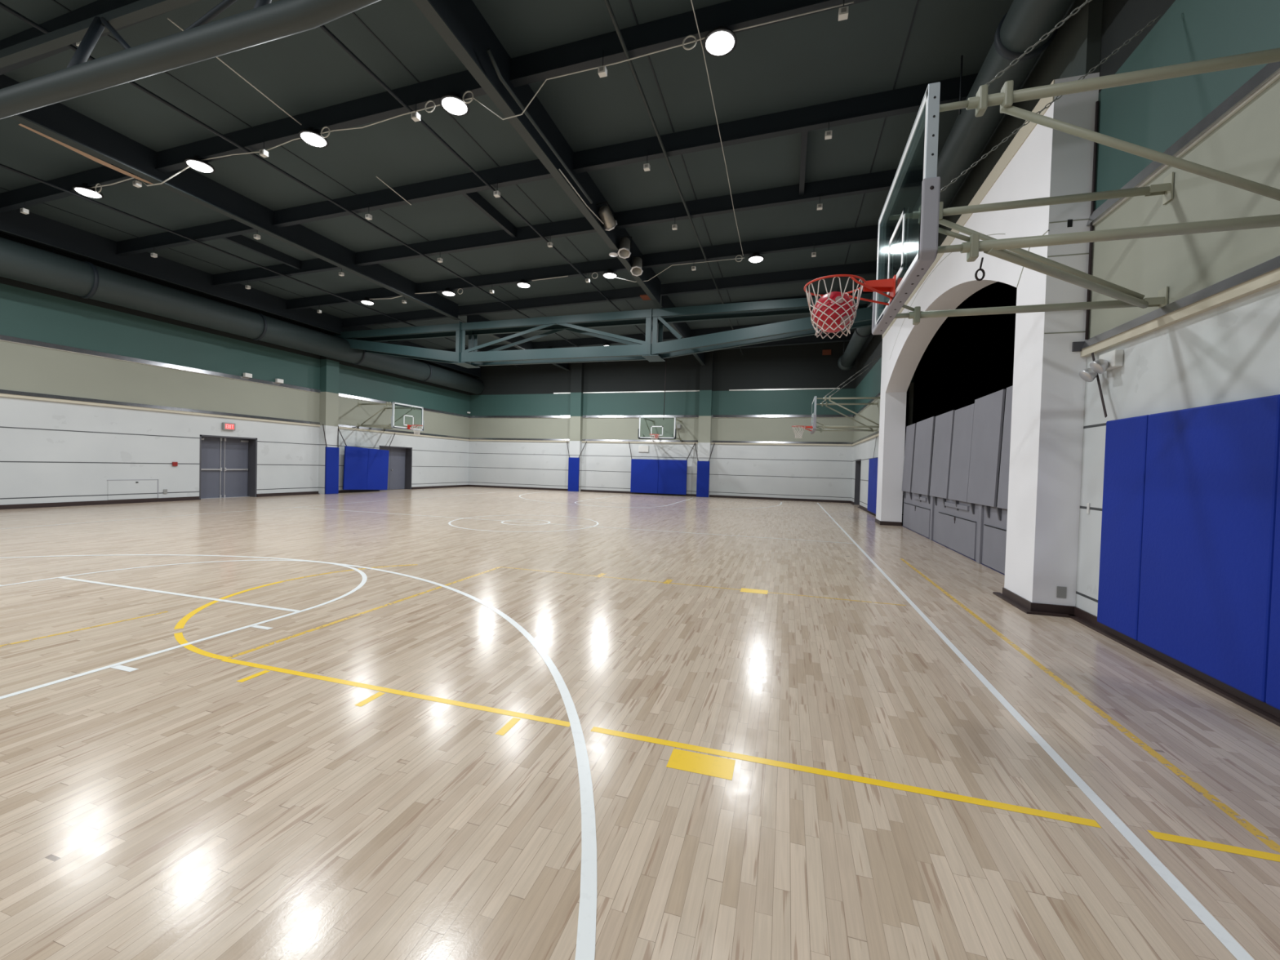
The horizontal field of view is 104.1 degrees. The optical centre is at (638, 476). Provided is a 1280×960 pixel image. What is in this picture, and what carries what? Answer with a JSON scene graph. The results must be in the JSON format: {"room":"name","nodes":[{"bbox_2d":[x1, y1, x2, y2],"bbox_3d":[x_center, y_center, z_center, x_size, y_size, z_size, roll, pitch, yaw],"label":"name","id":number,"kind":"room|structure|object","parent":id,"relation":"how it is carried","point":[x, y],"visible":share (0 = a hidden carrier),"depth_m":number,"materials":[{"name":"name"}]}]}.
{"room":"sports hall","nodes":[
{"label":"sports hall","id":0,"kind":"room"},
{"bbox_2d":[0,232,470,505],"bbox_3d":[-14.657,-3.359,16.036,0.550,8.200,30.060,2,1,17],"label":"wall","id":1,"kind":"structure","parent":0,"point":[51,451],"depth_m":15.29,"materials":[{"name":"white paint"}]},
{"bbox_2d":[106,479,158,499],"bbox_3d":[-14.875,0.402,14.708,0.030,0.645,1.200,2,1,17],"label":"hatch","id":2,"kind":"object","parent":1,"relation":"attached to","point":[143,488],"visible":1,"depth_m":14.69,"materials":[{"name":"white paint"}]},
{"bbox_2d":[199,434,257,498],"bbox_3d":[-14.336,-0.339,17.298,0.460,2.130,1.850,2,1,17],"label":"door","id":3,"kind":"structure","parent":1,"relation":"in","point":[228,465],"depth_m":17.49,"materials":[{"name":"grey paint"}]},
{"bbox_2d":[222,422,235,431],"bbox_3d":[-14.052,-1.728,17.118,0.097,0.250,0.380,2,1,17],"label":"exit sign","id":4,"kind":"object","parent":1,"relation":"attached to","point":[225,426],"visible":1,"depth_m":17.06,"materials":[{"name":"red plastic"}]},
{"bbox_2d":[0,484,468,509],"bbox_3d":[-14.511,0.696,15.886,0.075,0.110,29.760,2,1,17],"label":"baseboard","id":5,"kind":"structure","parent":1,"relation":"attached to","point":[191,498],"depth_m":14.88,"materials":[{"name":"brown plastic"}]},
{"bbox_2d":[0,389,469,440],"bbox_3d":[-14.437,-2.093,15.830,0.070,0.170,29.760,2,1,17],"label":"trim","id":6,"kind":"structure","parent":1,"relation":"attached to","point":[9,393],"depth_m":15.71,"materials":[{"name":"beige paint"}]},
{"bbox_2d":[0,334,470,417],"bbox_3d":[-14.408,-3.434,15.805,0.055,0.137,29.760,2,1,17],"label":"trim","id":7,"kind":"structure","parent":1,"relation":"attached to","point":[4,338],"depth_m":15.50,"materials":[{"name":"metal"}]},
{"bbox_2d":[338,429,395,489],"bbox_3d":[-12.229,-0.810,22.642,0.214,2.867,3.328,2,1,17],"label":"pad","id":8,"kind":"object","parent":1,"relation":"attached to","point":[364,468],"visible":0.98,"depth_m":22.32,"materials":[{"name":"blue plastic"}]},
{"bbox_2d":[357,401,423,435],"bbox_3d":[-10.995,-2.623,22.666,2.730,1.403,1.930,2,1,17],"label":"basketball hoop","id":9,"kind":"object","parent":1,"relation":"attached to","point":[391,425],"visible":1,"depth_m":22.28,"materials":[{"name":"clear glass"}]},
{"bbox_2d":[378,445,412,490],"bbox_3d":[-12.156,-0.435,24.625,0.460,2.140,2.160,2,1,17],"label":"door","id":10,"kind":"structure","parent":1,"relation":"in","point":[400,458],"depth_m":25.24,"materials":[{"name":"grey paint"}]},
{"bbox_2d":[0,0,1013,350],"bbox_3d":[-4.027,-6.494,12.678,22.330,0.803,30.160,2,1,17],"label":"ceiling","id":11,"kind":"structure","parent":0,"point":[882,46],"depth_m":9.34,"materials":[{"name":"paint"}]},
{"bbox_2d":[0,0,173,75],"bbox_3d":[-5.982,-6.138,6.315,21.410,0.924,0.140,2,1,17],"label":"purlin","id":12,"kind":"object","parent":11,"relation":"attached to","point":[100,6],"visible":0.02,"depth_m":6.86,"materials":[{"name":"paint"}]},
{"bbox_2d":[0,74,459,319],"bbox_3d":[-8.583,-6.115,12.755,0.200,0.575,12.500,2,1,17],"label":"girder","id":13,"kind":"object","parent":11,"relation":"attached to","point":[58,121],"visible":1,"depth_m":10.53,"materials":[{"name":"metal"}]},
{"bbox_2d":[18,123,152,184],"bbox_3d":[-9.900,-5.774,9.030,0.140,0.014,1.800,2,1,17],"label":"strip","id":14,"kind":"object","parent":13,"relation":"hanging from","point":[97,160],"visible":1,"depth_m":9.01,"materials":[{"name":"brown metal"}]},
{"bbox_2d":[0,208,480,377],"bbox_3d":[-13.699,-6.110,15.561,0.160,0.671,29.760,2,1,17],"label":"girder","id":15,"kind":"object","parent":11,"relation":"attached to","point":[32,227],"visible":0.89,"depth_m":14.55,"materials":[{"name":"metal"}]},
{"bbox_2d":[0,0,380,119],"bbox_3d":[-6.073,-4.793,5.569,20.714,1.195,0.555,2,1,17],"label":"roof truss","id":16,"kind":"object","parent":15,"relation":"attached to","point":[203,40],"visible":1,"depth_m":5.12,"materials":[{"name":"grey metal"}]},
{"bbox_2d":[0,236,484,394],"bbox_3d":[-13.650,-5.599,15.396,0.940,1.840,29.260,2,1,17],"label":"air duct","id":17,"kind":"object","parent":11,"relation":"hanging from","point":[20,262],"visible":0.84,"depth_m":14.85,"materials":[{"name":"metal"}]},
{"bbox_2d":[222,235,301,269],"bbox_3d":[-10.409,-6.293,13.792,0.100,0.250,2.250,2,1,17],"label":"joist","id":18,"kind":"object","parent":11,"relation":"attached to","point":[241,240],"visible":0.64,"depth_m":13.84,"materials":[{"name":"paint"}]},
{"bbox_2d":[0,1,606,364],"bbox_3d":[-5.838,-5.986,13.401,0.056,0.048,28.500,2,1,17],"label":"pipe","id":19,"kind":"object","parent":11,"relation":"hanging from","point":[2,6],"visible":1,"depth_m":9.13,"materials":[{"name":"metal"}]},
{"bbox_2d":[0,0,869,213],"bbox_3d":[-5.306,-6.134,8.589,21.410,0.989,0.156,2,1,17],"label":"purlin","id":20,"kind":"object","parent":11,"relation":"attached to","point":[671,31],"depth_m":7.82,"materials":[{"name":"paint"}]},
{"bbox_2d":[71,182,103,198],"bbox_3d":[-11.515,-6.060,10.446,0.450,0.335,0.450,2,1,17],"label":"ceiling lamp","id":21,"kind":"object","parent":20,"relation":"hanging from","point":[82,189],"visible":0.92,"depth_m":10.36,"materials":[{"name":"paint"}]},
{"bbox_2d":[88,166,190,188],"bbox_3d":[-9.948,-5.882,9.940,3.103,0.270,0.024,2,1,17],"label":"power cable","id":22,"kind":"object","parent":21,"relation":"attached to","point":[187,167],"visible":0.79,"depth_m":9.85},
{"bbox_2d":[183,155,215,173],"bbox_3d":[-8.351,-6.027,9.505,0.450,0.335,0.450,2,1,17],"label":"ceiling lamp","id":23,"kind":"object","parent":20,"relation":"attached to","point":[196,163],"visible":0.94,"depth_m":9.43,"materials":[{"name":"paint"}]},
{"bbox_2d":[297,127,328,147],"bbox_3d":[-5.667,-5.999,8.707,0.450,0.335,0.450,2,1,17],"label":"ceiling lamp","id":24,"kind":"object","parent":20,"relation":"attached to","point":[310,136],"visible":0.99,"depth_m":8.63,"materials":[{"name":"paint"}]},
{"bbox_2d":[167,17,302,124],"bbox_3d":[-5.972,-6.024,7.545,0.035,0.067,2.006,2,1,13],"label":"power cable","id":25,"kind":"object","parent":24,"relation":"attached to","point":[170,20],"visible":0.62,"depth_m":7.59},
{"bbox_2d":[411,97,420,121],"bbox_3d":[-3.548,-5.868,7.950,0.110,0.350,0.095,2,1,17],"label":"ceiling box","id":26,"kind":"object","parent":20,"relation":"hanging from","point":[415,116],"visible":1,"depth_m":7.93,"materials":[{"name":"white plastic"}]},
{"bbox_2d":[439,92,469,115],"bbox_3d":[-2.906,-5.970,7.886,0.450,0.335,0.450,2,1,17],"label":"ceiling lamp","id":27,"kind":"object","parent":20,"relation":"attached to","point":[451,103],"visible":0.97,"depth_m":7.82,"materials":[{"name":"paint"}]},
{"bbox_2d":[200,0,853,160],"bbox_3d":[-2.856,-5.770,7.832,11.500,0.615,0.018,2,1,17],"label":"power cable","id":28,"kind":"object","parent":20,"relation":"attached to","point":[850,2],"visible":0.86,"depth_m":7.30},
{"bbox_2d":[597,49,607,77],"bbox_3d":[-0.508,-5.852,7.046,0.110,0.350,0.095,2,1,17],"label":"ceiling box","id":29,"kind":"object","parent":20,"relation":"hanging from","point":[602,71],"visible":1,"depth_m":7.03,"materials":[{"name":"white plastic"}]},
{"bbox_2d":[702,26,737,57],"bbox_3d":[1.092,-5.928,6.697,0.450,0.335,0.450,2,1,17],"label":"ceiling lamp","id":30,"kind":"object","parent":20,"relation":"attached to","point":[720,42],"visible":1,"depth_m":6.64,"materials":[{"name":"paint"}]},
{"bbox_2d":[838,0,848,21],"bbox_3d":[2.522,-5.837,6.145,0.110,0.350,0.095,2,1,17],"label":"ceiling box","id":31,"kind":"object","parent":20,"relation":"hanging from","point":[843,11],"visible":1,"depth_m":6.12,"materials":[{"name":"white plastic"}]},
{"bbox_2d":[462,191,516,237],"bbox_3d":[-3.505,-6.257,11.738,0.100,0.250,2.250,2,1,17],"label":"joist","id":32,"kind":"object","parent":11,"relation":"attached to","point":[474,197],"visible":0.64,"depth_m":11.77,"materials":[{"name":"paint"}]},
{"bbox_2d":[319,24,671,359],"bbox_3d":[-2.406,-5.971,12.380,0.056,0.048,28.500,2,1,17],"label":"pipe","id":33,"kind":"object","parent":11,"relation":"hanging from","point":[323,27],"visible":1,"depth_m":8.71,"materials":[{"name":"metal"}]},
{"bbox_2d":[466,314,569,370],"bbox_3d":[-5.310,-6.251,23.758,0.200,0.575,9.260,2,1,17],"label":"girder","id":34,"kind":"object","parent":11,"relation":"attached to","point":[470,318],"visible":0.39,"depth_m":22.46,"materials":[{"name":"metal"}]},
{"bbox_2d":[412,0,662,307],"bbox_3d":[-1.079,-5.950,10.525,0.170,0.826,12.500,2,1,17],"label":"girder","id":35,"kind":"object","parent":11,"relation":"attached to","point":[460,24],"visible":0.94,"depth_m":7.78,"materials":[{"name":"metal"}]},
{"bbox_2d":[486,48,592,204],"bbox_3d":[-1.494,-5.674,8.455,0.060,0.190,3.711,2,1,17],"label":"conduit","id":36,"kind":"object","parent":35,"relation":"attached to","point":[503,81],"visible":1,"depth_m":7.82,"materials":[{"name":"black metal"}]},
{"bbox_2d":[558,168,604,224],"bbox_3d":[-1.117,-5.598,10.071,0.036,0.081,2.201,2,1,17],"label":"power cable","id":37,"kind":"object","parent":35,"relation":"attached to","point":[558,169],"visible":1,"depth_m":9.90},
{"bbox_2d":[595,201,617,231],"bbox_3d":[-0.725,-5.784,11.155,0.341,0.448,0.582,2,1,27],"label":"spotlight","id":38,"kind":"object","parent":35,"relation":"attached to","point":[605,213],"visible":0.98,"depth_m":11.07,"materials":[{"name":"metal"}]},
{"bbox_2d":[617,236,631,258],"bbox_3d":[-0.352,-5.727,12.354,0.340,0.589,0.433,2,1,1],"label":"spotlight","id":39,"kind":"object","parent":35,"relation":"attached to","point":[624,242],"visible":1,"depth_m":12.32,"materials":[{"name":"metal"}]},
{"bbox_2d":[630,256,644,276],"bbox_3d":[-0.049,-5.666,13.322,0.340,0.582,0.448,2,1,1],"label":"spotlight","id":40,"kind":"object","parent":35,"relation":"attached to","point":[636,270],"visible":0.99,"depth_m":13.30,"materials":[{"name":"metal"}]},
{"bbox_2d":[115,73,977,256],"bbox_3d":[-4.641,-6.194,10.820,21.410,0.924,0.140,2,1,17],"label":"purlin","id":41,"kind":"object","parent":11,"relation":"attached to","point":[906,100],"visible":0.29,"depth_m":9.53,"materials":[{"name":"paint"}]},
{"bbox_2d":[212,164,923,286],"bbox_3d":[-3.963,-6.222,13.101,21.410,0.924,0.140,2,1,17],"label":"purlin","id":42,"kind":"object","parent":11,"relation":"attached to","point":[881,180],"visible":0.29,"depth_m":11.96,"materials":[{"name":"paint"}]},
{"bbox_2d":[285,221,906,310],"bbox_3d":[-3.264,-6.251,15.449,21.410,0.924,0.140,2,1,17],"label":"purlin","id":43,"kind":"object","parent":11,"relation":"attached to","point":[867,233],"visible":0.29,"depth_m":14.41,"materials":[{"name":"paint"}]},
{"bbox_2d":[515,279,531,288],"bbox_3d":[-3.580,-6.083,15.545,0.450,0.335,0.450,2,1,17],"label":"ceiling lamp","id":44,"kind":"object","parent":43,"relation":"attached to","point":[522,283],"visible":1,"depth_m":15.46,"materials":[{"name":"paint"}]},
{"bbox_2d":[602,269,617,278],"bbox_3d":[-0.848,-6.055,14.733,0.450,0.335,0.450,2,1,17],"label":"ceiling lamp","id":45,"kind":"object","parent":43,"relation":"attached to","point":[609,272],"visible":0.94,"depth_m":14.64,"materials":[{"name":"paint"}]},
{"bbox_2d":[602,257,744,282],"bbox_3d":[0.886,-5.796,14.105,4.103,0.417,0.020,2,1,17],"label":"power cable","id":46,"kind":"object","parent":45,"relation":"attached to","point":[744,257],"visible":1,"depth_m":14.04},
{"bbox_2d":[747,252,764,262],"bbox_3d":[3.178,-6.013,13.535,0.450,0.335,0.450,2,1,17],"label":"ceiling lamp","id":47,"kind":"object","parent":43,"relation":"hanging from","point":[756,257],"visible":1,"depth_m":13.45,"materials":[{"name":"paint"}]},
{"bbox_2d":[440,323,770,351],"bbox_3d":[-0.997,-6.346,23.068,21.410,0.924,0.140,2,1,17],"label":"purlin","id":48,"kind":"object","parent":11,"relation":"attached to","point":[666,335],"visible":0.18,"depth_m":23.34,"materials":[{"name":"paint"}]},
{"bbox_2d":[341,259,888,328],"bbox_3d":[-2.588,-6.279,17.720,21.410,0.924,0.140,2,1,17],"label":"purlin","id":49,"kind":"object","parent":11,"relation":"attached to","point":[865,268],"visible":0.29,"depth_m":17.02,"materials":[{"name":"paint"}]},
{"bbox_2d":[387,290,873,342],"bbox_3d":[-1.881,-6.309,20.097,21.410,0.924,0.140,2,1,17],"label":"purlin","id":50,"kind":"object","parent":11,"relation":"attached to","point":[863,292],"visible":0.02,"depth_m":18.07,"materials":[{"name":"paint"}]},
{"bbox_2d":[604,0,742,355],"bbox_3d":[1.132,-5.953,11.328,0.056,0.048,28.500,2,1,17],"label":"pipe","id":51,"kind":"object","parent":11,"relation":"hanging from","point":[606,2],"visible":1,"depth_m":8.29,"materials":[{"name":"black metal"}]},
{"bbox_2d":[661,295,705,365],"bbox_3d":[2.118,-6.087,21.550,0.170,0.824,9.260,2,1,17],"label":"girder","id":52,"kind":"object","parent":11,"relation":"attached to","point":[682,329],"visible":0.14,"depth_m":20.10,"materials":[{"name":"metal"}]},
{"bbox_2d":[730,332,853,348],"bbox_3d":[-0.313,-6.374,25.369,21.410,0.924,0.140,2,1,17],"label":"purlin","id":53,"kind":"object","parent":11,"relation":"attached to","point":[810,339],"visible":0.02,"depth_m":22.92,"materials":[{"name":"paint"}]},
{"bbox_2d":[799,131,807,195],"bbox_3d":[3.207,-6.221,9.742,0.100,0.250,2.250,2,1,17],"label":"joist","id":54,"kind":"object","parent":11,"relation":"attached to","point":[804,135],"visible":0.64,"depth_m":9.67,"materials":[{"name":"paint"}]},
{"bbox_3d":[-7.327,-6.082,1.792,21.410,0.924,0.140,2,1,17],"label":"purlin","id":55,"kind":"object","parent":11,"relation":"attached to","visible":0},
{"bbox_2d":[0,163,524,368],"bbox_3d":[-10.632,-6.026,14.827,0.056,0.048,28.500,2,1,17],"label":"pipe","id":56,"kind":"object","parent":55,"relation":"hanging from","point":[1,165],"visible":1,"depth_m":12.31,"materials":[{"name":"metal"}]},
{"bbox_2d":[690,0,743,255],"bbox_3d":[0.566,-5.897,5.915,0.074,0.052,15.800,2,1,17],"label":"power cable","id":57,"kind":"object","parent":55,"relation":"hanging from","point":[691,0],"visible":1,"depth_m":7.88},
{"bbox_2d":[0,486,1279,959],"bbox_3d":[-1.678,1.227,12.127,28.040,0.102,30.460,2,1,17],"label":"floor","id":58,"kind":"structure","parent":0,"point":[463,722],"depth_m":2.62,"materials":[{"name":"brown wood"}]},
{"bbox_2d":[318,329,339,493],"bbox_3d":[-12.827,-2.904,20.683,0.340,7.200,0.600,2,1,17],"label":"column","id":59,"kind":"structure","parent":58,"relation":"on","point":[329,367],"depth_m":20.46,"materials":[{"name":"white paint"}]},
{"bbox_2d":[322,424,338,493],"bbox_3d":[-12.709,-0.723,20.613,0.084,2.855,0.756,2,1,17],"label":"pad","id":60,"kind":"object","parent":59,"relation":"attached to","point":[331,454],"visible":0.98,"depth_m":20.62,"materials":[{"name":"blue plastic"}]},
{"bbox_2d":[568,362,584,491],"bbox_3d":[-3.499,-2.998,27.934,0.640,7.600,0.300,2,1,17],"label":"column","id":61,"kind":"structure","parent":58,"relation":"on","point":[577,368],"depth_m":27.78,"materials":[{"name":"white paint"}]},
{"bbox_2d":[566,441,586,491],"bbox_3d":[-3.565,-0.600,27.912,1.234,2.808,0.314,2,1,17],"label":"pad","id":62,"kind":"object","parent":61,"relation":"attached to","point":[573,463],"visible":1,"depth_m":27.78,"materials":[{"name":"blue plastic"}]},
{"bbox_2d":[697,351,713,497],"bbox_3d":[3.432,-2.766,25.875,0.630,7.600,0.300,2,1,17],"label":"column","id":63,"kind":"structure","parent":58,"relation":"on","point":[707,371],"depth_m":25.71,"materials":[{"name":"white paint"}]},
{"bbox_2d":[694,442,714,497],"bbox_3d":[3.343,-0.368,25.860,1.055,2.806,0.314,2,1,17],"label":"pad","id":64,"kind":"object","parent":63,"relation":"attached to","point":[703,467],"visible":0.99,"depth_m":25.71,"materials":[{"name":"blue plastic"}]},
{"bbox_2d":[902,491,1007,575],"bbox_3d":[6.257,0.940,10.029,0.120,0.995,8.470,2,1,17],"label":"stage","id":65,"kind":"object","parent":58,"relation":"on","point":[977,532],"visible":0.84,"depth_m":9.31,"materials":[{"name":"grey paint"}]},
{"bbox_2d":[902,422,916,492],"bbox_3d":[7.366,-0.508,13.573,0.145,1.815,0.970,2,1,17],"label":"board","id":66,"kind":"object","parent":65,"relation":"on","point":[910,429],"visible":0.98,"depth_m":13.47,"materials":[{"name":"grey paint"}]},
{"bbox_2d":[911,416,935,495],"bbox_3d":[6.958,-0.491,12.203,0.145,1.815,1.570,2,1,17],"label":"board","id":67,"kind":"object","parent":65,"relation":"on","point":[924,437],"visible":1,"depth_m":12.06,"materials":[{"name":"grey paint"}]},
{"bbox_2d":[929,409,955,498],"bbox_3d":[6.508,-0.462,10.688,0.145,1.795,1.250,2,1,17],"label":"board","id":68,"kind":"object","parent":65,"relation":"on","point":[944,424],"visible":0.92,"depth_m":10.58,"materials":[{"name":"grey paint"}]},
{"bbox_2d":[947,403,974,502],"bbox_3d":[6.144,-0.437,9.467,0.145,1.775,1.080,2,1,17],"label":"board","id":69,"kind":"object","parent":65,"relation":"on","point":[963,417],"visible":0.83,"depth_m":9.42,"materials":[{"name":"grey paint"}]},
{"bbox_2d":[966,389,1005,506],"bbox_3d":[5.811,-0.453,8.345,0.145,1.835,1.220,2,1,17],"label":"partition panel","id":70,"kind":"object","parent":65,"relation":"on","point":[988,410],"visible":1,"depth_m":8.24,"materials":[{"name":"grey paint"}]},
{"bbox_2d":[996,385,1013,509],"bbox_3d":[5.416,-0.437,7.017,0.145,1.835,1.310,2,1,17],"label":"board","id":71,"kind":"object","parent":65,"relation":"on","point":[1002,495],"visible":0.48,"depth_m":7.50,"materials":[{"name":"grey paint"}]},
{"bbox_2d":[468,341,856,501],"bbox_3d":[0.115,-3.184,27.169,21.430,8.200,0.300,2,1,17],"label":"wall","id":72,"kind":"structure","parent":0,"point":[814,472],"depth_m":26.44,"materials":[{"name":"white paint"}]},
{"bbox_2d":[553,390,699,394],"bbox_3d":[-0.541,-4.622,27.169,9.000,0.060,0.040,2,1,17],"label":"trim","id":73,"kind":"structure","parent":72,"relation":"attached to","point":[676,390],"depth_m":27.02,"materials":[{"name":"metal"}]},
{"bbox_2d":[468,484,850,502],"bbox_3d":[-0.048,0.861,27.075,21.430,0.110,0.070,2,1,17],"label":"baseboard","id":74,"kind":"structure","parent":72,"relation":"attached to","point":[477,486],"depth_m":26.42,"materials":[{"name":"brown plastic"}]},
{"bbox_2d":[637,416,681,443],"bbox_3d":[1.093,-2.346,25.266,1.930,1.403,2.800,2,1,17],"label":"basketball hoop","id":75,"kind":"object","parent":72,"relation":"attached to","point":[673,437],"visible":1,"depth_m":24.64,"materials":[{"name":"clear glass"}]},
{"bbox_2d":[469,437,852,445],"bbox_3d":[0.028,-1.927,27.018,21.310,0.170,0.070,2,1,17],"label":"trim","id":76,"kind":"structure","parent":72,"relation":"attached to","point":[755,442],"depth_m":26.46,"materials":[{"name":"beige paint"}]},
{"bbox_2d":[470,414,853,417],"bbox_3d":[0.067,-3.268,26.997,21.310,0.137,0.055,2,1,17],"label":"trim","id":77,"kind":"structure","parent":72,"relation":"attached to","point":[692,415],"depth_m":26.25,"materials":[{"name":"metal"}]},
{"bbox_2d":[628,442,694,494],"bbox_3d":[1.137,-0.484,26.556,3.664,2.729,0.264,2,1,17],"label":"pad","id":78,"kind":"object","parent":72,"relation":"attached to","point":[647,476],"visible":1,"depth_m":26.44,"materials":[{"name":"blue plastic"}]},
{"bbox_2d":[728,387,839,391],"bbox_3d":[7.172,-4.365,24.878,5.300,0.060,0.040,2,1,17],"label":"trim","id":79,"kind":"structure","parent":72,"relation":"attached to","point":[815,388],"depth_m":24.84,"materials":[{"name":"metal"}]},
{"bbox_2d":[851,333,914,523],"bbox_3d":[9.265,-2.776,19.491,0.500,8.200,9.810,2,1,17],"label":"wall","id":80,"kind":"structure","parent":0,"point":[868,384],"depth_m":19.87,"materials":[{"name":"white paint"}]},
{"bbox_2d":[791,354,881,438],"bbox_3d":[6.834,-2.701,17.288,2.890,2.754,1.930,2,1,17],"label":"basketball hoop","id":81,"kind":"object","parent":80,"relation":"attached to","point":[813,426],"visible":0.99,"depth_m":17.07,"materials":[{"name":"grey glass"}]},
{"bbox_2d":[853,458,861,504],"bbox_3d":[9.873,0.260,22.055,0.400,2.060,1.800,2,1,17],"label":"door","id":82,"kind":"structure","parent":80,"relation":"in","point":[858,462],"depth_m":22.89,"materials":[{"name":"grey paint"}]},
{"bbox_2d":[852,431,879,445],"bbox_3d":[8.915,-1.529,19.454,0.070,0.170,9.510,2,1,17],"label":"trim","id":83,"kind":"structure","parent":80,"relation":"attached to","point":[877,433],"depth_m":19.56,"materials":[{"name":"beige paint"}]},
{"bbox_2d":[853,391,880,417],"bbox_3d":[8.959,-2.870,19.424,0.055,0.137,9.510,2,1,17],"label":"trim","id":84,"kind":"structure","parent":80,"relation":"attached to","point":[872,401],"depth_m":20.14,"materials":[{"name":"metal"}]},
{"bbox_2d":[866,436,878,514],"bbox_3d":[8.167,-0.099,17.133,0.070,2.730,3.208,2,1,17],"label":"pad","id":85,"kind":"object","parent":80,"relation":"attached to","point":[873,464],"visible":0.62,"depth_m":17.69,"materials":[{"name":"blue plastic"}]},
{"bbox_2d":[904,281,1017,492],"bbox_3d":[7.995,-1.808,9.598,3.460,6.600,12.200,2,1,17],"label":"wall","id":86,"kind":"structure","parent":0,"point":[968,358],"depth_m":15.21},
{"bbox_2d":[875,72,1099,606],"bbox_3d":[6.042,-1.432,10.114,0.552,5.722,10.033,2,1,17],"label":"wall","id":87,"kind":"structure","parent":0,"point":[1048,390],"depth_m":5.56,"materials":[{"name":"white paint"}]},
{"bbox_2d":[849,501,902,526],"bbox_3d":[8.628,1.261,19.131,0.558,0.110,10.358,2,1,17],"label":"baseboard","id":88,"kind":"structure","parent":87,"relation":"attached to","point":[880,522],"depth_m":14.25,"materials":[{"name":"brown plastic"}]},
{"bbox_2d":[1056,586,1066,598],"bbox_3d":[4.536,1.237,5.358,0.085,0.120,0.012,2,1,17],"label":"outlet cover","id":89,"kind":"object","parent":87,"relation":"attached to","point":[1061,591],"visible":1,"depth_m":5.35,"materials":[{"name":"grey plastic"}]},
{"bbox_2d":[937,0,1102,246],"bbox_3d":[6.361,-5.523,9.970,0.420,2.478,10.030,2,1,17],"label":"wall","id":90,"kind":"structure","parent":0,"point":[1074,50],"depth_m":5.93,"materials":[{"name":"paint"}]},
{"bbox_2d":[333,293,872,368],"bbox_3d":[-2.416,-4.966,17.998,21.037,1.620,0.960,2,1,17],"label":"roof truss","id":91,"kind":"object","parent":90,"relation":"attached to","point":[653,349],"visible":0.84,"depth_m":17.45,"materials":[{"name":"teal metal"}]},
{"bbox_2d":[837,0,1073,370],"bbox_3d":[5.484,-5.293,9.363,0.720,1.160,28.600,2,1,17],"label":"air duct","id":92,"kind":"object","parent":91,"relation":"hanging from","point":[1025,22],"visible":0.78,"depth_m":6.68,"materials":[{"name":"metal"}]},
{"bbox_2d":[837,355,855,370],"bbox_3d":[9.470,-5.240,22.785,0.720,0.720,0.400,2,1,17],"label":"duct","id":93,"kind":"object","parent":92,"relation":"attached to","point":[844,368],"depth_m":22.71,"materials":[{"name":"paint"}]},
{"bbox_2d":[1075,0,1279,616],"bbox_3d":[3.454,-2.542,0.308,0.300,8.200,10.220,2,1,17],"label":"wall","id":94,"kind":"structure","parent":0,"point":[1229,352],"depth_m":4.03,"materials":[{"name":"white paint"}]},
{"bbox_2d":[804,0,1279,338],"bbox_3d":[2.837,-2.537,3.870,2.900,2.738,1.933,2,1,17],"label":"basketball hoop","id":95,"kind":"object","parent":94,"relation":"attached to","point":[931,212],"visible":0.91,"depth_m":3.25,"materials":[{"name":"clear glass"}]},
{"bbox_2d":[812,291,854,333],"bbox_3d":[1.651,-1.398,4.239,0.332,0.332,0.332,1,1,-6],"label":"ball","id":96,"kind":"object","parent":95,"relation":"in","point":[834,295],"visible":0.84,"depth_m":4.13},
{"bbox_2d":[1071,341,1084,351],"bbox_3d":[4.668,-1.380,5.282,0.130,0.100,0.020,2,1,17],"label":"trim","id":97,"kind":"structure","parent":94,"relation":"attached to","point":[1077,346],"depth_m":5.28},
{"bbox_2d":[1084,100,1099,339],"bbox_3d":[4.741,-2.677,5.224,0.026,2.460,0.026,3,2,39],"label":"conduit","id":98,"kind":"object","parent":94,"relation":"attached to","point":[1096,119],"visible":0.85,"depth_m":5.21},
{"bbox_2d":[1091,352,1106,417],"bbox_3d":[4.565,-0.991,4.968,0.009,0.843,0.478,2,1,24],"label":"strap","id":99,"kind":"object","parent":94,"relation":"hanging from","point":[1092,353],"visible":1,"depth_m":4.89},
{"bbox_2d":[1079,349,1123,382],"bbox_3d":[4.504,-1.077,4.889,0.202,0.258,0.365,2,1,17],"label":"emergency light","id":100,"kind":"object","parent":94,"relation":"attached to","point":[1113,359],"visible":1,"depth_m":4.79,"materials":[{"name":"white plastic"}]},
{"bbox_2d":[992,587,1279,726],"bbox_3d":[3.098,1.484,0.907,0.465,0.110,11.070,2,1,17],"label":"baseboard","id":101,"kind":"structure","parent":94,"relation":"attached to","point":[1257,707],"depth_m":4.17,"materials":[{"name":"brown plastic"}]},
{"bbox_2d":[1080,255,1279,357],"bbox_3d":[3.242,-1.293,0.386,0.070,0.170,10.220,2,1,17],"label":"trim","id":102,"kind":"structure","parent":94,"relation":"attached to","point":[1263,276],"depth_m":3.82,"materials":[{"name":"beige paint"}]},
{"bbox_2d":[1086,61,1279,226],"bbox_3d":[3.286,-2.634,0.357,0.055,0.137,10.220,2,1,17],"label":"trim","id":103,"kind":"structure","parent":94,"relation":"attached to","point":[1269,73],"depth_m":3.80,"materials":[{"name":"metal"}]},
{"bbox_2d":[1097,394,1279,710],"bbox_3d":[3.949,0.452,3.015,0.080,1.936,3.708,2,1,17],"label":"pad","id":104,"kind":"object","parent":94,"relation":"attached to","point":[1189,558],"visible":1,"depth_m":3.64,"materials":[{"name":"blue plastic"}]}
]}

